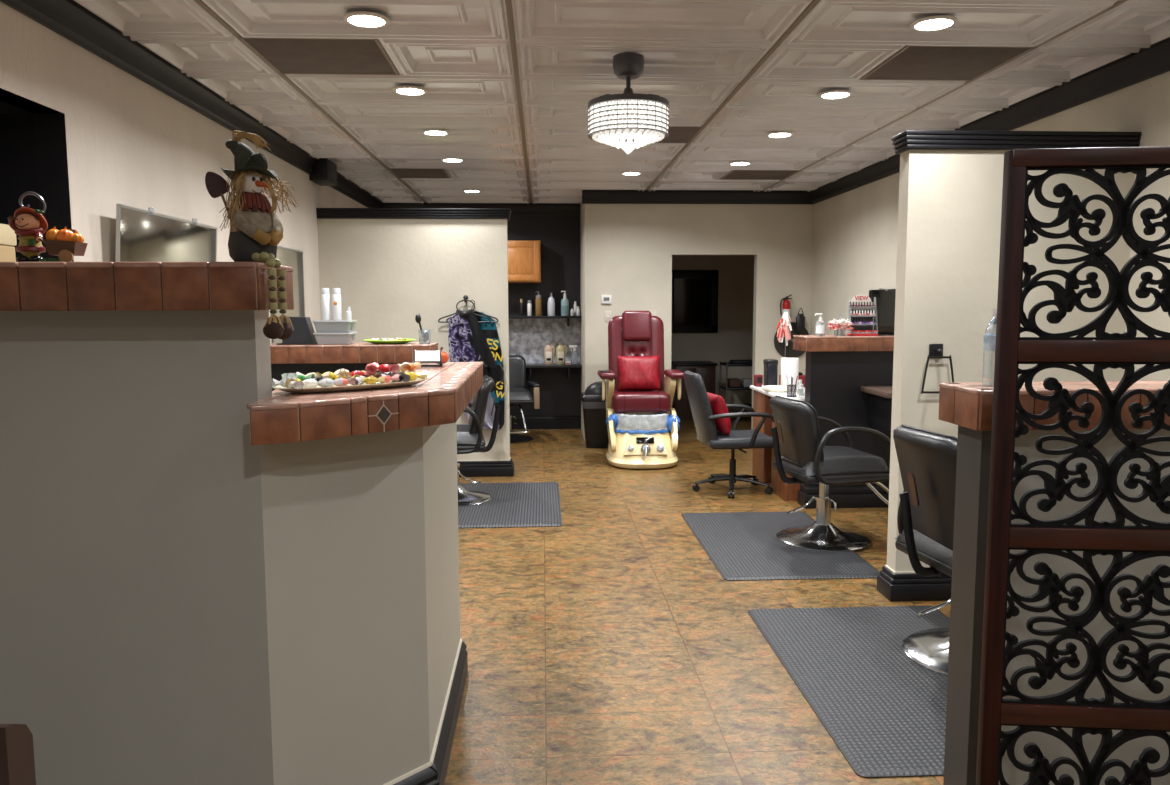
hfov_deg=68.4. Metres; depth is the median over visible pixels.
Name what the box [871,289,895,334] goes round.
display panel
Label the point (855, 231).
wall
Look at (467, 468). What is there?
baseboard
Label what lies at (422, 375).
candy
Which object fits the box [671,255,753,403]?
wall
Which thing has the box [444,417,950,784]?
floor
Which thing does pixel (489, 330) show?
cape
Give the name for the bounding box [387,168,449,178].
ceiling panel
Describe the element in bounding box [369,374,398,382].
candy
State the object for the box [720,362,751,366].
shelf
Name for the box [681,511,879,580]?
mat
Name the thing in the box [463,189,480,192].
recessed light
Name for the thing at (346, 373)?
candy
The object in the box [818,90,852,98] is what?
recessed light
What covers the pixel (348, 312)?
lotion bottle
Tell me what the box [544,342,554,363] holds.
jug
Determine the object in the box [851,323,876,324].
shelf
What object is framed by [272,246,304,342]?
wall mirror
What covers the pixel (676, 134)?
ceiling panel
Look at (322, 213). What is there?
trim
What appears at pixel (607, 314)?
light switch
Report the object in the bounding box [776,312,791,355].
stand
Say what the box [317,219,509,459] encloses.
wall
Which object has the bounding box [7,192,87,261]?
figurine
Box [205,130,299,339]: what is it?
doll
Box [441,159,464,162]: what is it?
recessed light
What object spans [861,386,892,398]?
countertop
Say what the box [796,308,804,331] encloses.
pouch
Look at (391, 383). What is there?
tray
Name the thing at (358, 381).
candy
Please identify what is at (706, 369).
storage cabinet
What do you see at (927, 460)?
salon chair
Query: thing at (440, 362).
card holder
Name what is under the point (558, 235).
wall niche
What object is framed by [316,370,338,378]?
candy
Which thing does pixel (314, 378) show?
candy
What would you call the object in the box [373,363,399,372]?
candy
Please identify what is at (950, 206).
wall
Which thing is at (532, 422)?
baseboard
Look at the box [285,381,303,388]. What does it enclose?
candy
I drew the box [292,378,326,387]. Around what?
candy
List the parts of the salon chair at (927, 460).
armrest, seat frame, seat, backrest, pump lever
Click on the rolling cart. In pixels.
(726, 387)
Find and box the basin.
[606,428,677,468]
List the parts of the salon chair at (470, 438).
pump lever, armrest, seat, seat frame, backrest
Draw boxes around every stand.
[277,316,316,344]
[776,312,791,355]
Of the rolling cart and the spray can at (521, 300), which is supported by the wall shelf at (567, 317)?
the spray can at (521, 300)
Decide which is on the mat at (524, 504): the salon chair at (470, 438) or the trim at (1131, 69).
the salon chair at (470, 438)
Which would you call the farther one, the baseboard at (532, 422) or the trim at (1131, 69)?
the baseboard at (532, 422)
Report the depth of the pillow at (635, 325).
8.42 m
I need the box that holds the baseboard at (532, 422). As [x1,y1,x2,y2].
[512,416,580,429]
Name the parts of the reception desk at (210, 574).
baseboard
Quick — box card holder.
[413,350,442,366]
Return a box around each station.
[270,342,437,390]
[793,335,893,508]
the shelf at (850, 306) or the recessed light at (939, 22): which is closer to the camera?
the recessed light at (939, 22)
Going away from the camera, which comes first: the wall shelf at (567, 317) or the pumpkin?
the pumpkin
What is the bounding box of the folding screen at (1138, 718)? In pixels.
[976,146,1169,784]
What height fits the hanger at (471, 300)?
0.195 m
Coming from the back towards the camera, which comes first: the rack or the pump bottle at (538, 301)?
the pump bottle at (538, 301)
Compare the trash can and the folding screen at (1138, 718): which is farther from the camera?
the trash can
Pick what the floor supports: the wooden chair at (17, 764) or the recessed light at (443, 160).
the wooden chair at (17, 764)
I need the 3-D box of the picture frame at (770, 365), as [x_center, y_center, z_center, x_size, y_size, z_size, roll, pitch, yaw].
[1.528,-0.147,7.084,0.096,0.250,0.126,0,6,-3]
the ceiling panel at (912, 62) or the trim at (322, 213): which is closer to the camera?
the ceiling panel at (912, 62)
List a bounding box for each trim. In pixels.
[0,0,383,207]
[194,0,1127,202]
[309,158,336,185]
[316,208,510,220]
[383,202,579,214]
[457,457,510,460]
[582,190,812,203]
[810,37,1169,203]
[885,565,914,573]
[891,130,1141,153]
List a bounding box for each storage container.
[313,320,356,331]
[313,332,356,343]
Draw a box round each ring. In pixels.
[456,300,474,309]
[920,344,953,393]
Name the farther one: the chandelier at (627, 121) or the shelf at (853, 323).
the shelf at (853, 323)
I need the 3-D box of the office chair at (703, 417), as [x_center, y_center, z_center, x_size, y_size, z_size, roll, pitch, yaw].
[1.134,0.310,6.876,0.664,0.954,0.634,-1,6,-7]
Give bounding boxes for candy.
[272,378,285,386]
[281,373,314,380]
[285,378,301,387]
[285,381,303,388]
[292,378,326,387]
[297,372,330,378]
[309,377,342,386]
[311,377,323,386]
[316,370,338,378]
[328,377,356,385]
[333,374,359,379]
[338,369,350,378]
[348,375,365,384]
[350,370,372,376]
[357,376,384,383]
[365,363,377,373]
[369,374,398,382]
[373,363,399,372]
[388,362,408,371]
[388,372,409,381]
[392,371,426,380]
[401,362,420,370]
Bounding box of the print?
[757,377,761,382]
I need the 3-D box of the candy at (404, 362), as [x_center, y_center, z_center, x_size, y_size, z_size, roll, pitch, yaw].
[-0.535,-0.072,2.460,0.034,0.026,0.086,2,6,20]
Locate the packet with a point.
(286, 376)
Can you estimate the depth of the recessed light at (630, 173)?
7.80 m
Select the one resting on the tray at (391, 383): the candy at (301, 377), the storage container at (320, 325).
the candy at (301, 377)
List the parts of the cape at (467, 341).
patterned panel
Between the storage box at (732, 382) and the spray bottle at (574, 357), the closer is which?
the spray bottle at (574, 357)
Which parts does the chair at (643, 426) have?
seat, backrest, tufted panel, seat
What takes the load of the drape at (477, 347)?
hanging from the cape at (467, 341)
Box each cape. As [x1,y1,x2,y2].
[448,309,495,375]
[464,312,505,429]
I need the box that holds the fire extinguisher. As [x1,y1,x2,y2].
[780,294,791,319]
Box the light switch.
[604,311,610,321]
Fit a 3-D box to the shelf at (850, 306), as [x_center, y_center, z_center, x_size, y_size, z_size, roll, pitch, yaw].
[2.037,-0.628,6.329,0.190,0.016,0.042,0,6,-3]
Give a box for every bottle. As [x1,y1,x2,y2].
[346,307,351,319]
[535,292,541,315]
[548,293,554,315]
[561,291,568,315]
[569,345,577,363]
[574,301,576,315]
[576,306,579,315]
[797,380,801,393]
[798,384,804,395]
[815,314,824,335]
[982,308,996,385]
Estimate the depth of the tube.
10.05 m
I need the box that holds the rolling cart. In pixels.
[719,361,751,412]
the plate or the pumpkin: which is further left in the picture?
the plate
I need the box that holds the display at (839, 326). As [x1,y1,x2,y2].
[827,314,853,335]
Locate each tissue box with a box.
[754,374,762,386]
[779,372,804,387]
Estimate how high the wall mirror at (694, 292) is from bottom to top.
0.840 m
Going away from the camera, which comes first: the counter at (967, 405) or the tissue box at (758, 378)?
the counter at (967, 405)
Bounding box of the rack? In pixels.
[847,295,877,335]
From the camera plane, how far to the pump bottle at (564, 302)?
10.06 m
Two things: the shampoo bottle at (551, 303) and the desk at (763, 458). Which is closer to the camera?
the desk at (763, 458)
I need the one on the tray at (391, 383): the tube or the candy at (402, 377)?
the candy at (402, 377)
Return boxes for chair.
[0,724,35,784]
[456,375,500,506]
[509,355,539,442]
[597,311,683,468]
[684,371,773,497]
[770,395,890,551]
[893,424,957,675]
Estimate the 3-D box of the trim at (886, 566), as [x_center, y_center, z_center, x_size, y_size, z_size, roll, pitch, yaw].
[2.116,0.897,4.411,1.127,0.008,0.122,0,6,-3]
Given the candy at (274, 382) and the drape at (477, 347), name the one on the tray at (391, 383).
the candy at (274, 382)
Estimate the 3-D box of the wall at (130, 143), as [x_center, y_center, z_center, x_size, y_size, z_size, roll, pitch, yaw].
[-2.338,-0.202,3.455,0.560,2.680,13.664,0,6,-3]
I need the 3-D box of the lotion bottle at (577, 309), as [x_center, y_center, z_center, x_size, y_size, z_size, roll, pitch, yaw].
[-0.081,-0.952,10.073,0.038,0.110,0.038,0,6,-3]
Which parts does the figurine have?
arm, arm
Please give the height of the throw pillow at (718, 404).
0.317 m
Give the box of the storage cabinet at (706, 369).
[671,361,717,418]
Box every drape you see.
[466,313,495,367]
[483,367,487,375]
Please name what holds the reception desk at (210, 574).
on the floor
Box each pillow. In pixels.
[617,355,660,390]
[621,311,651,340]
[707,392,730,434]
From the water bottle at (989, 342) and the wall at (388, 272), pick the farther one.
the wall at (388, 272)
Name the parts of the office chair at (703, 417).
backrest, seat, armrest, armrest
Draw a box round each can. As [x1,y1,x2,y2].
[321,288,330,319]
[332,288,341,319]
[520,299,522,315]
[581,381,608,447]
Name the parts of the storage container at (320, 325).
lid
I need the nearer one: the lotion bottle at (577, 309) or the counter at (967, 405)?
the counter at (967, 405)
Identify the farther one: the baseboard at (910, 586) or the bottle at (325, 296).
the bottle at (325, 296)
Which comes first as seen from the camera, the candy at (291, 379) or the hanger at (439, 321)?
the candy at (291, 379)
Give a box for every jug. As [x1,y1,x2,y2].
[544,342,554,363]
[556,342,566,363]
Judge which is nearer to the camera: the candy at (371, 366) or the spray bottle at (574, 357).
the candy at (371, 366)
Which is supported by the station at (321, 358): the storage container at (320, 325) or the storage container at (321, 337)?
the storage container at (321, 337)
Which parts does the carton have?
lid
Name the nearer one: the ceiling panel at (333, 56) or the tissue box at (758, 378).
the ceiling panel at (333, 56)
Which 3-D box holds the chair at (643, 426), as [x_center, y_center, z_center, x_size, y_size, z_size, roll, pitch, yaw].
[0.526,-0.065,8.252,0.800,1.429,1.176,0,6,-3]
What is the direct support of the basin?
in the chair at (643, 426)
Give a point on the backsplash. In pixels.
(528, 337)
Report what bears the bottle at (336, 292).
on the storage container at (320, 325)
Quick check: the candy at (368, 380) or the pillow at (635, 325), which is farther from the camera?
the pillow at (635, 325)
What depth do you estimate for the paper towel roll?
6.93 m
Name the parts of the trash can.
swing lid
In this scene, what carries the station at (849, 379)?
on the floor
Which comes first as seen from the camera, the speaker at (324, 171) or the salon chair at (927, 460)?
the salon chair at (927, 460)
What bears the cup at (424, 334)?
on the station at (321, 358)
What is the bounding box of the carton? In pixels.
[0,224,16,261]
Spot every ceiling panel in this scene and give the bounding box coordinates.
[238,36,399,74]
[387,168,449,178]
[655,125,703,142]
[720,170,800,179]
[860,45,1035,80]
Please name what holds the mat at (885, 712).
on the floor
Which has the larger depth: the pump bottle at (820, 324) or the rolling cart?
the rolling cart
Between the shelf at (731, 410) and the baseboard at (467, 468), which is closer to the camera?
the baseboard at (467, 468)
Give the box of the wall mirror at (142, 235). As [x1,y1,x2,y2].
[116,204,216,261]
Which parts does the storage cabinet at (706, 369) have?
door, door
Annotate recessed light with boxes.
[343,11,389,27]
[393,86,426,95]
[422,129,449,135]
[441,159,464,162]
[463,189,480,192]
[621,171,641,175]
[729,161,751,165]
[766,131,793,137]
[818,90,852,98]
[910,15,957,31]
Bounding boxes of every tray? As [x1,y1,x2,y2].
[272,378,427,392]
[729,359,752,362]
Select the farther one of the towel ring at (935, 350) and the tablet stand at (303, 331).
the tablet stand at (303, 331)
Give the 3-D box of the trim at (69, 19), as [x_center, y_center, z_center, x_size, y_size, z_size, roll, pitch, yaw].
[-2.029,-1.464,3.293,0.060,0.135,13.564,0,6,-3]
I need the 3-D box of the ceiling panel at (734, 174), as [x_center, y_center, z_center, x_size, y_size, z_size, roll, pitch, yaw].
[1.608,-2.014,7.924,0.613,0.018,0.613,0,6,-3]
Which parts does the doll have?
shovel blade, shovel handle, arm, beaded leg, beaded leg, arm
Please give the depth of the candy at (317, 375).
2.28 m
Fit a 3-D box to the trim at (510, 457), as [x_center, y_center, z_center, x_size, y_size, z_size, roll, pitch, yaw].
[-1.452,0.591,7.535,1.593,0.008,0.132,0,6,-3]
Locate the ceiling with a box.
[74,0,1169,203]
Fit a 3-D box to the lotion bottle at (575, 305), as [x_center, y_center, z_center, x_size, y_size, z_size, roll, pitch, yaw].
[-0.114,-0.987,10.119,0.038,0.170,0.038,0,6,-3]
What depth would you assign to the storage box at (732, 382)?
10.85 m
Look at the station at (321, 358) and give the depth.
5.01 m
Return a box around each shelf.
[508,316,580,325]
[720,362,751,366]
[720,385,751,389]
[728,408,749,412]
[850,306,875,307]
[851,314,875,316]
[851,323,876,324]
[852,332,877,333]
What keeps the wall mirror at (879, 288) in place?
attached to the wall at (855, 231)
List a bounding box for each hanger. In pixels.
[438,300,490,322]
[446,300,498,322]
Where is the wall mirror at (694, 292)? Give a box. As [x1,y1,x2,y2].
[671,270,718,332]
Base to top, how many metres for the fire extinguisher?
0.310 m
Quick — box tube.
[527,300,531,315]
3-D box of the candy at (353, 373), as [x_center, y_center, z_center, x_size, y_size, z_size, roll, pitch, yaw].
[-0.629,-0.050,2.375,0.084,0.025,0.033,0,6,-2]
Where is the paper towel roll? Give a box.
[781,358,798,391]
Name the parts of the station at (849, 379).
baseboard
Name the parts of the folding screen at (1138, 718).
scrollwork panel, rail, scrollwork panel, rail, scrollwork panel, rail, rail, scrollwork panel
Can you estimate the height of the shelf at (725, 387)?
0.030 m
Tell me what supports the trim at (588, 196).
attached to the wall at (627, 250)
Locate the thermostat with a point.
(605, 299)
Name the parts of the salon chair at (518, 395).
backrest, seat frame, seat, armrest, arm panel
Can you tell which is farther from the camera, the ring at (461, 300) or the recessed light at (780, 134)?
the ring at (461, 300)
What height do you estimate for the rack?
0.300 m
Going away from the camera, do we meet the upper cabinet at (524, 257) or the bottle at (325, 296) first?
the bottle at (325, 296)
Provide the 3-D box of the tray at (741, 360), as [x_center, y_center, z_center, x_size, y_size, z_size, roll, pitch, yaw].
[2.051,-0.395,10.929,0.400,0.038,0.200,0,6,-3]
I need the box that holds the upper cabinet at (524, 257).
[508,241,540,282]
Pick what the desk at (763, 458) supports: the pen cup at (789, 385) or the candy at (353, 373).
the pen cup at (789, 385)
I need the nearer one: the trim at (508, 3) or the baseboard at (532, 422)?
the trim at (508, 3)
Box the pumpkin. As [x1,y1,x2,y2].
[436,347,448,363]
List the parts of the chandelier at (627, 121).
stem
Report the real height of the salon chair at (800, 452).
0.902 m
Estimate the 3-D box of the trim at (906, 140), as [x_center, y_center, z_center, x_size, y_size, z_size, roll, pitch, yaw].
[2.095,-1.216,4.197,1.156,0.085,0.180,0,6,-3]
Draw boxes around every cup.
[415,314,430,343]
[787,384,796,396]
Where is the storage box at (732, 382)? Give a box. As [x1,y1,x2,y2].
[728,378,740,386]
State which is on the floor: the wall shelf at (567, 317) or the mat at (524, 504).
the mat at (524, 504)
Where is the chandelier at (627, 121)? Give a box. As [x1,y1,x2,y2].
[588,53,668,153]
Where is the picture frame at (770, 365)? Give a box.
[763,359,777,385]
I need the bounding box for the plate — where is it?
[364,339,415,343]
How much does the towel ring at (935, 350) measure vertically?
0.245 m
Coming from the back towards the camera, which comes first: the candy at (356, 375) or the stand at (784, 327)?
the stand at (784, 327)
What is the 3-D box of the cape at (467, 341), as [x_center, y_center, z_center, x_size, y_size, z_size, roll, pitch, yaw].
[-0.956,-0.356,7.290,0.401,0.705,0.074,0,6,-3]
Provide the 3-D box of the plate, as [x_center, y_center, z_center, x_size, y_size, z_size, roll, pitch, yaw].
[-1.174,-0.306,5.174,0.310,0.025,0.310,0,6,-3]
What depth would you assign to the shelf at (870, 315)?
6.30 m
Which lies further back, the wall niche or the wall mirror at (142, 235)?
the wall niche
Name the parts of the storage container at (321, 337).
lid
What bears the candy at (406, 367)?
on the tray at (391, 383)
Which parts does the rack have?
panel, header panel, panel, panel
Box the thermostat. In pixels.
[601,295,611,303]
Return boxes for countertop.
[526,363,581,379]
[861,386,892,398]
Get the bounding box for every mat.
[458,482,561,527]
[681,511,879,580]
[748,606,949,777]
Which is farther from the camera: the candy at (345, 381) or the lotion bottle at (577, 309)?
the lotion bottle at (577, 309)
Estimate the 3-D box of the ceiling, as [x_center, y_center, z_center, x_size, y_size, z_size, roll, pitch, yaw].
[0.322,-1.583,3.396,4.970,0.095,13.764,0,6,-3]
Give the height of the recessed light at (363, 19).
0.010 m
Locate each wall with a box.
[0,2,367,342]
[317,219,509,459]
[580,200,813,439]
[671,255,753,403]
[811,71,1169,380]
[887,150,1134,571]
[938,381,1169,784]
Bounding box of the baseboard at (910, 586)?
[877,566,951,601]
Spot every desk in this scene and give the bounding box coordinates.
[0,262,483,784]
[750,385,804,500]
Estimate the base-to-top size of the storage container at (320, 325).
0.069 m
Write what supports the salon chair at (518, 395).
on the floor
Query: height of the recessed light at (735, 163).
0.010 m
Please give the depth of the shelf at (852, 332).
6.27 m
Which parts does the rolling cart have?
post, post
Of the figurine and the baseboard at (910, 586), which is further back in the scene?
the baseboard at (910, 586)
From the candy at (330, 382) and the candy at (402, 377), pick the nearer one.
the candy at (330, 382)
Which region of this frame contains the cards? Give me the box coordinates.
[415,351,439,361]
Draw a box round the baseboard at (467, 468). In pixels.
[457,458,513,476]
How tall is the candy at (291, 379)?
0.028 m
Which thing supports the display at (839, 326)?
on the station at (849, 379)
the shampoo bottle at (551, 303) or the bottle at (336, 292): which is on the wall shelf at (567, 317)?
the shampoo bottle at (551, 303)
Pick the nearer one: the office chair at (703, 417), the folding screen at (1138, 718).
the folding screen at (1138, 718)
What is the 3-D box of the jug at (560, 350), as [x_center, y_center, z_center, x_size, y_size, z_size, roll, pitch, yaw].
[-0.277,-0.463,10.101,0.128,0.262,0.079,0,6,-3]
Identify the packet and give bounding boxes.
[283,373,297,385]
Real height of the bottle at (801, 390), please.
0.090 m
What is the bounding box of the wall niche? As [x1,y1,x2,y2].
[507,215,580,415]
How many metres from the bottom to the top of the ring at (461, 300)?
0.120 m
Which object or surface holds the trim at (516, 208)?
attached to the wall at (627, 250)
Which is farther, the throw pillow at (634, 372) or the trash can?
the trash can
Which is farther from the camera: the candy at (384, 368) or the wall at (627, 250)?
the wall at (627, 250)
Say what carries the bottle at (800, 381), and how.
on the desk at (763, 458)
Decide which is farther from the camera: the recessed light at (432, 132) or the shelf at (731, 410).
the shelf at (731, 410)
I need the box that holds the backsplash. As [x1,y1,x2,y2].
[508,318,580,362]

